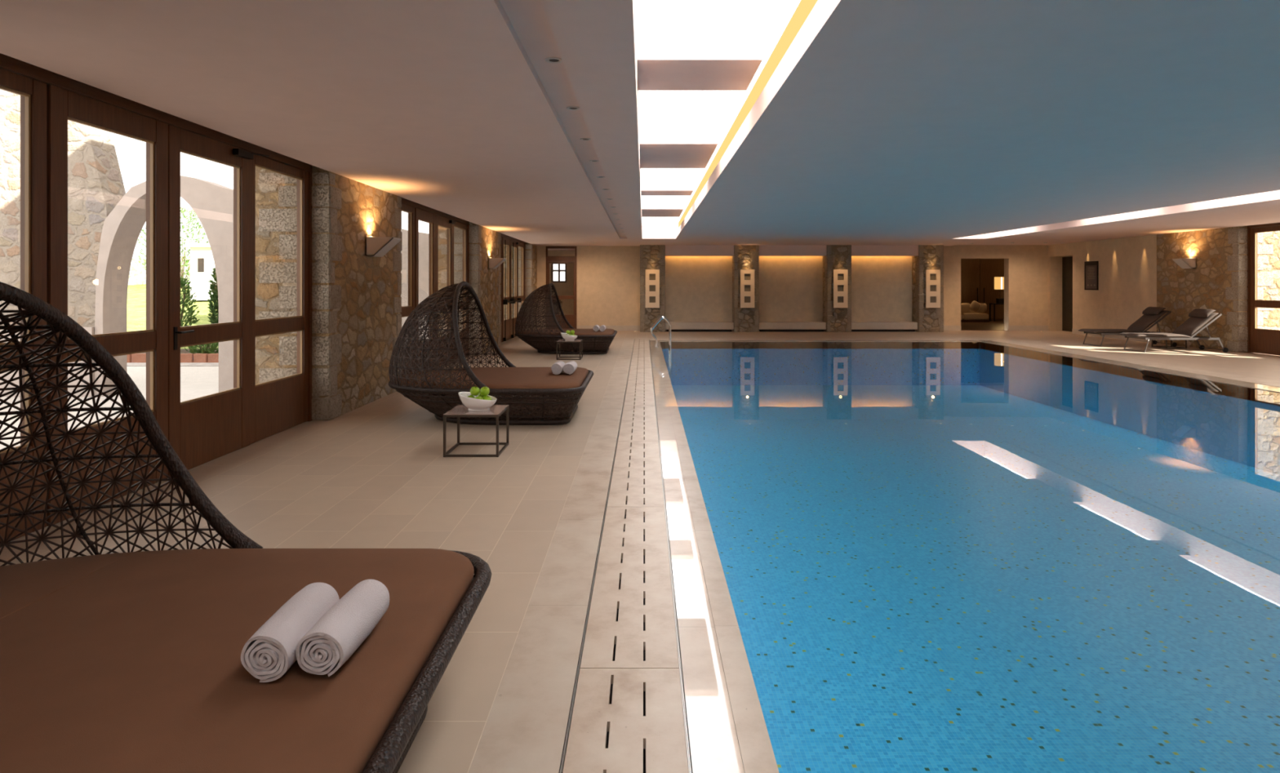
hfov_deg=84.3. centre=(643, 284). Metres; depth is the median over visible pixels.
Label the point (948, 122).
ceiling
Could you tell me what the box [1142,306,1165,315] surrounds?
pillow
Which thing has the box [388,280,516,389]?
hood
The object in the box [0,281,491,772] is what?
daybed
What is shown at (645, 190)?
ceiling beam
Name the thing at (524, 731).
trim
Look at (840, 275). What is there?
panel light
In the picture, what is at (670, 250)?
trim
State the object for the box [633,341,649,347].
drain cover
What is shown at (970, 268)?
door
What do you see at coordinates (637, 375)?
drain cover
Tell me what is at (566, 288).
door
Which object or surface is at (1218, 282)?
wall
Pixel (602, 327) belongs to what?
rolled towel
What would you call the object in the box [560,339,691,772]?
trim
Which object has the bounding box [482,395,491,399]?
apple
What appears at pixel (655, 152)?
ceiling beam
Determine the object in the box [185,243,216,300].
building
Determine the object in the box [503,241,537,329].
wall
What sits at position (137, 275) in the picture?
wall
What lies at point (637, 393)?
drain cover
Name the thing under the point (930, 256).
stone pillar
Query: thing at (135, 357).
block
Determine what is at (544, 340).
daybed
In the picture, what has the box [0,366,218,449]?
terrace
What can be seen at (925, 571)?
pool water
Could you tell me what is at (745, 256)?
stone pillar
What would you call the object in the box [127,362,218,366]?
gravel strip
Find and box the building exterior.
[0,88,233,396]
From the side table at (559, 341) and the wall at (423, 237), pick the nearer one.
the side table at (559, 341)
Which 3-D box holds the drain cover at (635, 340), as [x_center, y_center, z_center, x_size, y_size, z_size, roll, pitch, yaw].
[-0.057,1.518,19.050,0.387,0.035,0.570,0,0,0]
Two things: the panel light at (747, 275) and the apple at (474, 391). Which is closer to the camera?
the apple at (474, 391)
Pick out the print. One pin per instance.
(1091, 270)
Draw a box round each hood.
[0,281,262,566]
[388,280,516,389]
[515,282,574,335]
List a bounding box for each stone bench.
[665,321,733,331]
[758,321,826,331]
[851,321,917,331]
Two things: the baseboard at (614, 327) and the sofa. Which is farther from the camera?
the sofa
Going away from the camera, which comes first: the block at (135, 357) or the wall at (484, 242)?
the block at (135, 357)
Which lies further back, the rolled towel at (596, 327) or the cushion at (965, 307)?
the cushion at (965, 307)
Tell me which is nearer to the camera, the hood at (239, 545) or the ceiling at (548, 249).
the hood at (239, 545)
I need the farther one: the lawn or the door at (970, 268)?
the door at (970, 268)
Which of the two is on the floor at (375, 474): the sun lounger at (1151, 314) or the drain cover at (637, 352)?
the sun lounger at (1151, 314)
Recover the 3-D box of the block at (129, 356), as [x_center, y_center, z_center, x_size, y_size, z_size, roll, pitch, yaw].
[-10.200,1.455,13.853,0.280,0.190,0.100,0,0,-7]
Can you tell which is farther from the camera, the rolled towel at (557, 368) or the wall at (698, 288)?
the wall at (698, 288)
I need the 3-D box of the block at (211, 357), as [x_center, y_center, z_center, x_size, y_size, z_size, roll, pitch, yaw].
[-8.400,1.455,13.876,0.280,0.190,0.100,0,0,-3]
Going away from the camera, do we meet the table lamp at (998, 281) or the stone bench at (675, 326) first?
the stone bench at (675, 326)
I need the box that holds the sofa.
[960,309,989,322]
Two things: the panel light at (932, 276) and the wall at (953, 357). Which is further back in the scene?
the panel light at (932, 276)
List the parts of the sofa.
seat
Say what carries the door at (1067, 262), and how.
in the wall at (1218, 282)
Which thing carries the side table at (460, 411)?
on the floor at (375, 474)
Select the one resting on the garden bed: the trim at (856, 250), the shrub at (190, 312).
the shrub at (190, 312)
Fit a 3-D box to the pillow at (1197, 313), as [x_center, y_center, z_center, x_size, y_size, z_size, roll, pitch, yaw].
[12.594,0.647,15.950,0.214,0.190,0.540,0,0,0]
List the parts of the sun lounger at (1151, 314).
leg, rail, frame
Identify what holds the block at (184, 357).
on the garden bed
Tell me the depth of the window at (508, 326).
19.38 m
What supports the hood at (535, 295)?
attached to the daybed at (544, 340)
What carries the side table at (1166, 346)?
on the floor at (375, 474)
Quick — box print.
[1087,266,1095,285]
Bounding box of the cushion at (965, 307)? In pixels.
[960,302,970,312]
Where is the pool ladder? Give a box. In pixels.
[650,315,671,380]
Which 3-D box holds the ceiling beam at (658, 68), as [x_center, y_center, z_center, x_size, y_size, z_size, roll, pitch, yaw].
[0.398,-1.640,5.430,0.895,0.080,0.800,0,0,0]
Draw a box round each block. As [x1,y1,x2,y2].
[127,354,131,362]
[131,353,146,362]
[180,353,194,362]
[193,353,208,362]
[207,353,218,362]
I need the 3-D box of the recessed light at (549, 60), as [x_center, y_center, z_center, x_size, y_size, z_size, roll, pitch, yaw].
[-0.520,-1.307,4.090,0.104,0.026,0.104,0,0,0]
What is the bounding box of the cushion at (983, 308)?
[977,302,986,312]
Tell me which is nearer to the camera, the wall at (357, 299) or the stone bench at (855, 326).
the wall at (357, 299)
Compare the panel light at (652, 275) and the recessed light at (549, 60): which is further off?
the panel light at (652, 275)
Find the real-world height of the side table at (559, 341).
0.372 m
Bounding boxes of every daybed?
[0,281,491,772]
[388,280,593,425]
[514,282,617,354]
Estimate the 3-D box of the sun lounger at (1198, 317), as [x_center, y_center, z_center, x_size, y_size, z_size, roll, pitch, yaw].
[11.911,1.031,15.950,1.982,0.957,0.717,0,0,0]
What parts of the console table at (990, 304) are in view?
leg, leg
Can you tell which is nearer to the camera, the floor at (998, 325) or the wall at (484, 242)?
the wall at (484, 242)
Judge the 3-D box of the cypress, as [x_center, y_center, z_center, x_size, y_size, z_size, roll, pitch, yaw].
[-9.053,0.493,15.098,0.512,1.816,0.536,0,0,0]
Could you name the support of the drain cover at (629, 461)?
in the trim at (593, 580)
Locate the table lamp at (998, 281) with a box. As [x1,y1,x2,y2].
[994,276,1004,303]
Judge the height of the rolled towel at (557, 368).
0.134 m
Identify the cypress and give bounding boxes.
[206,266,218,324]
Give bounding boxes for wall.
[128,257,190,284]
[255,165,402,420]
[400,228,428,338]
[438,222,501,355]
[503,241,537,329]
[537,244,1048,330]
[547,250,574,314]
[660,342,1266,391]
[1048,225,1279,352]
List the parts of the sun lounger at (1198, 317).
leg, rail, rail, frame, leg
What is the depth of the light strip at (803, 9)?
5.44 m
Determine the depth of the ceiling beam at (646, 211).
15.38 m
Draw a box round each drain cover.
[562,668,688,772]
[580,506,679,668]
[607,441,664,506]
[617,405,657,441]
[623,382,654,405]
[627,367,653,382]
[630,356,651,367]
[631,347,650,356]
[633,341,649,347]
[634,339,648,341]
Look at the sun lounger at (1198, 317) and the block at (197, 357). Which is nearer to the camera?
the block at (197, 357)
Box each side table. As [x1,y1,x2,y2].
[443,404,508,457]
[556,339,582,359]
[1151,331,1186,348]
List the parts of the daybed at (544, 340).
mattress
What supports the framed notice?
attached to the wall at (1218, 282)
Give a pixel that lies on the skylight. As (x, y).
(660, 24)
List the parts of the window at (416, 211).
fixed panel, door, door, fixed panel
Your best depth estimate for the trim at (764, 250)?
22.34 m
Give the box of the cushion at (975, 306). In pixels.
[969,300,981,312]
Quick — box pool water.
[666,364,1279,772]
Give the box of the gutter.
[649,340,1279,772]
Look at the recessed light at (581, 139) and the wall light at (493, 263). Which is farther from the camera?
the wall light at (493, 263)
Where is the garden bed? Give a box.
[139,348,217,353]
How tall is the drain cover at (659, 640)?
0.035 m
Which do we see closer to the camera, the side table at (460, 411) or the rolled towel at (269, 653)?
the rolled towel at (269, 653)
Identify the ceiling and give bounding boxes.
[0,0,1279,245]
[547,248,574,250]
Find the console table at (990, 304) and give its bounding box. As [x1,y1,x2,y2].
[989,302,1004,321]
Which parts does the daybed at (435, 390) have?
mattress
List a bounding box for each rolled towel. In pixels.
[240,582,339,682]
[295,579,389,676]
[551,360,564,374]
[563,360,577,374]
[592,324,599,331]
[600,324,605,331]
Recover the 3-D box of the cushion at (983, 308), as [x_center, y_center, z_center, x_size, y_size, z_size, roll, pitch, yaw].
[13.580,0.940,28.500,0.460,0.390,0.196,0,0,5]
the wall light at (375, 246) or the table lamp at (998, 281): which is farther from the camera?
the table lamp at (998, 281)
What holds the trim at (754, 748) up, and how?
on the floor at (375, 474)
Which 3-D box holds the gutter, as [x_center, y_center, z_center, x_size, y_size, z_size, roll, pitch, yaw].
[4.725,1.602,7.700,9.150,0.196,22.600,0,0,0]
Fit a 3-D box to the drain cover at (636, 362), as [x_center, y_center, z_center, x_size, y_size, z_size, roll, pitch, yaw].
[-0.057,1.518,13.763,0.387,0.035,1.996,0,0,0]
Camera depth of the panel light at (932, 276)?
22.18 m
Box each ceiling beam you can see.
[636,48,762,90]
[640,137,718,168]
[640,186,693,195]
[641,205,684,217]
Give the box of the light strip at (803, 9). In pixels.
[678,0,817,227]
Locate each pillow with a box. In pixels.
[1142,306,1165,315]
[1188,308,1216,317]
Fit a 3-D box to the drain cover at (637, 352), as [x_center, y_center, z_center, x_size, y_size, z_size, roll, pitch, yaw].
[-0.057,1.518,15.763,0.387,0.035,1.996,0,0,0]
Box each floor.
[0,330,1279,772]
[960,319,1004,330]
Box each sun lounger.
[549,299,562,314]
[1078,306,1177,346]
[1118,308,1228,352]
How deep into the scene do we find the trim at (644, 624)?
3.02 m
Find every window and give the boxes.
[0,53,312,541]
[400,197,469,374]
[500,232,524,342]
[551,263,566,282]
[1247,222,1279,355]
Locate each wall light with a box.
[365,235,401,257]
[488,257,506,268]
[1172,257,1195,268]
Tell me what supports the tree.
on the lawn
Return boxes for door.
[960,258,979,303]
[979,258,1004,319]
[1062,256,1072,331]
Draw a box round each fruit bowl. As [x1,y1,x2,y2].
[457,391,497,411]
[560,333,577,340]
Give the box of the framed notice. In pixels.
[1084,261,1098,289]
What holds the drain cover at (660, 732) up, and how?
in the trim at (593, 580)
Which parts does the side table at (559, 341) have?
leg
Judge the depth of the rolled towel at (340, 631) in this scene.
1.89 m
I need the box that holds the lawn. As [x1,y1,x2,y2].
[127,284,218,348]
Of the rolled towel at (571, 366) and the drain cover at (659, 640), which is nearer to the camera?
the drain cover at (659, 640)
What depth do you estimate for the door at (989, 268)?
30.24 m
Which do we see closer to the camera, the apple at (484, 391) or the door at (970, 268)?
the apple at (484, 391)
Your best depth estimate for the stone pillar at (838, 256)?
22.30 m
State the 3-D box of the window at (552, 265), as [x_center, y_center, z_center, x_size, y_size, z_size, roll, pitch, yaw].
[-3.475,-0.495,28.950,0.630,0.830,0.100,0,0,0]
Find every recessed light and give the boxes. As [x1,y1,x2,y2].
[545,57,562,63]
[566,106,579,110]
[580,137,591,140]
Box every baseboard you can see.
[576,325,1048,330]
[1071,328,1155,342]
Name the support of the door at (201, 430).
in the wall
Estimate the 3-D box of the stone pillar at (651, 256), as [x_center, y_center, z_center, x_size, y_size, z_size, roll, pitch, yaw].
[0.270,0.125,22.592,0.796,2.750,0.616,0,0,0]
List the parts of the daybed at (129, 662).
mattress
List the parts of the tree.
stem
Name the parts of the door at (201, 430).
fixed panel, door, lever handle, door, fixed panel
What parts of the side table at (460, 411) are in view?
leg, leg, leg, leg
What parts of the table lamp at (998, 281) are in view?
lamp shade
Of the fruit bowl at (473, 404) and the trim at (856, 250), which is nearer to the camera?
the fruit bowl at (473, 404)
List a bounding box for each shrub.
[180,276,199,326]
[184,342,218,353]
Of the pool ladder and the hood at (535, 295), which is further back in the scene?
the pool ladder
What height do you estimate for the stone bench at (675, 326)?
0.300 m
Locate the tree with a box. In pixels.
[136,207,208,288]
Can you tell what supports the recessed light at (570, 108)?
in the ceiling at (948, 122)
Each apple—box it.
[470,386,479,395]
[480,386,489,395]
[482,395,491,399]
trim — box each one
[468,337,1279,772]
[558,346,645,772]
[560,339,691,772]
[656,341,1279,772]
[665,244,733,256]
[758,244,826,256]
[851,244,918,256]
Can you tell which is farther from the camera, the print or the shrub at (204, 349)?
the print
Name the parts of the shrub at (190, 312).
stem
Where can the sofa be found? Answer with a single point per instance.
(971, 317)
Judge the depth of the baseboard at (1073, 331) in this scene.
19.75 m
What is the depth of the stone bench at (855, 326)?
22.40 m
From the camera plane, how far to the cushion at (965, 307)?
28.43 m
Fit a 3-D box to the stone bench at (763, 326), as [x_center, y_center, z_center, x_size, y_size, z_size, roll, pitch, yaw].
[4.705,1.350,22.648,2.138,0.300,0.495,0,0,0]
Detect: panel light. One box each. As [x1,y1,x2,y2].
[645,268,659,307]
[740,268,754,307]
[833,268,848,307]
[925,268,940,307]
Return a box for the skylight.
[635,0,800,222]
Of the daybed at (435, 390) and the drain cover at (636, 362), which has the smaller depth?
the daybed at (435, 390)
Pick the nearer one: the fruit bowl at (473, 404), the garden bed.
the fruit bowl at (473, 404)
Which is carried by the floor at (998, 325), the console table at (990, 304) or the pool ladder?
the console table at (990, 304)
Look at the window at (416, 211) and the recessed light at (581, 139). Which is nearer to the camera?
the recessed light at (581, 139)
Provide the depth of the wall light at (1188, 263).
16.77 m
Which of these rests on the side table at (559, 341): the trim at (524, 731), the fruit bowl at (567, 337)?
the fruit bowl at (567, 337)
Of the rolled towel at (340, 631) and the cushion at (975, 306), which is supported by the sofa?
the cushion at (975, 306)
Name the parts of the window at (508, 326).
fixed panel, door, frame, door, fixed panel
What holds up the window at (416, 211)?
in the wall
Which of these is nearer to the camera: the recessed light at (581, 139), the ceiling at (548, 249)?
the recessed light at (581, 139)
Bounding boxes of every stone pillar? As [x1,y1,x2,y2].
[640,244,665,332]
[732,244,759,332]
[822,244,851,332]
[911,244,943,332]
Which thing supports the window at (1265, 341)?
in the wall
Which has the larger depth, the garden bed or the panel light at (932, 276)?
the panel light at (932, 276)
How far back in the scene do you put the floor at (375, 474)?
5.09 m
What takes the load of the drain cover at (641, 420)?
in the trim at (593, 580)

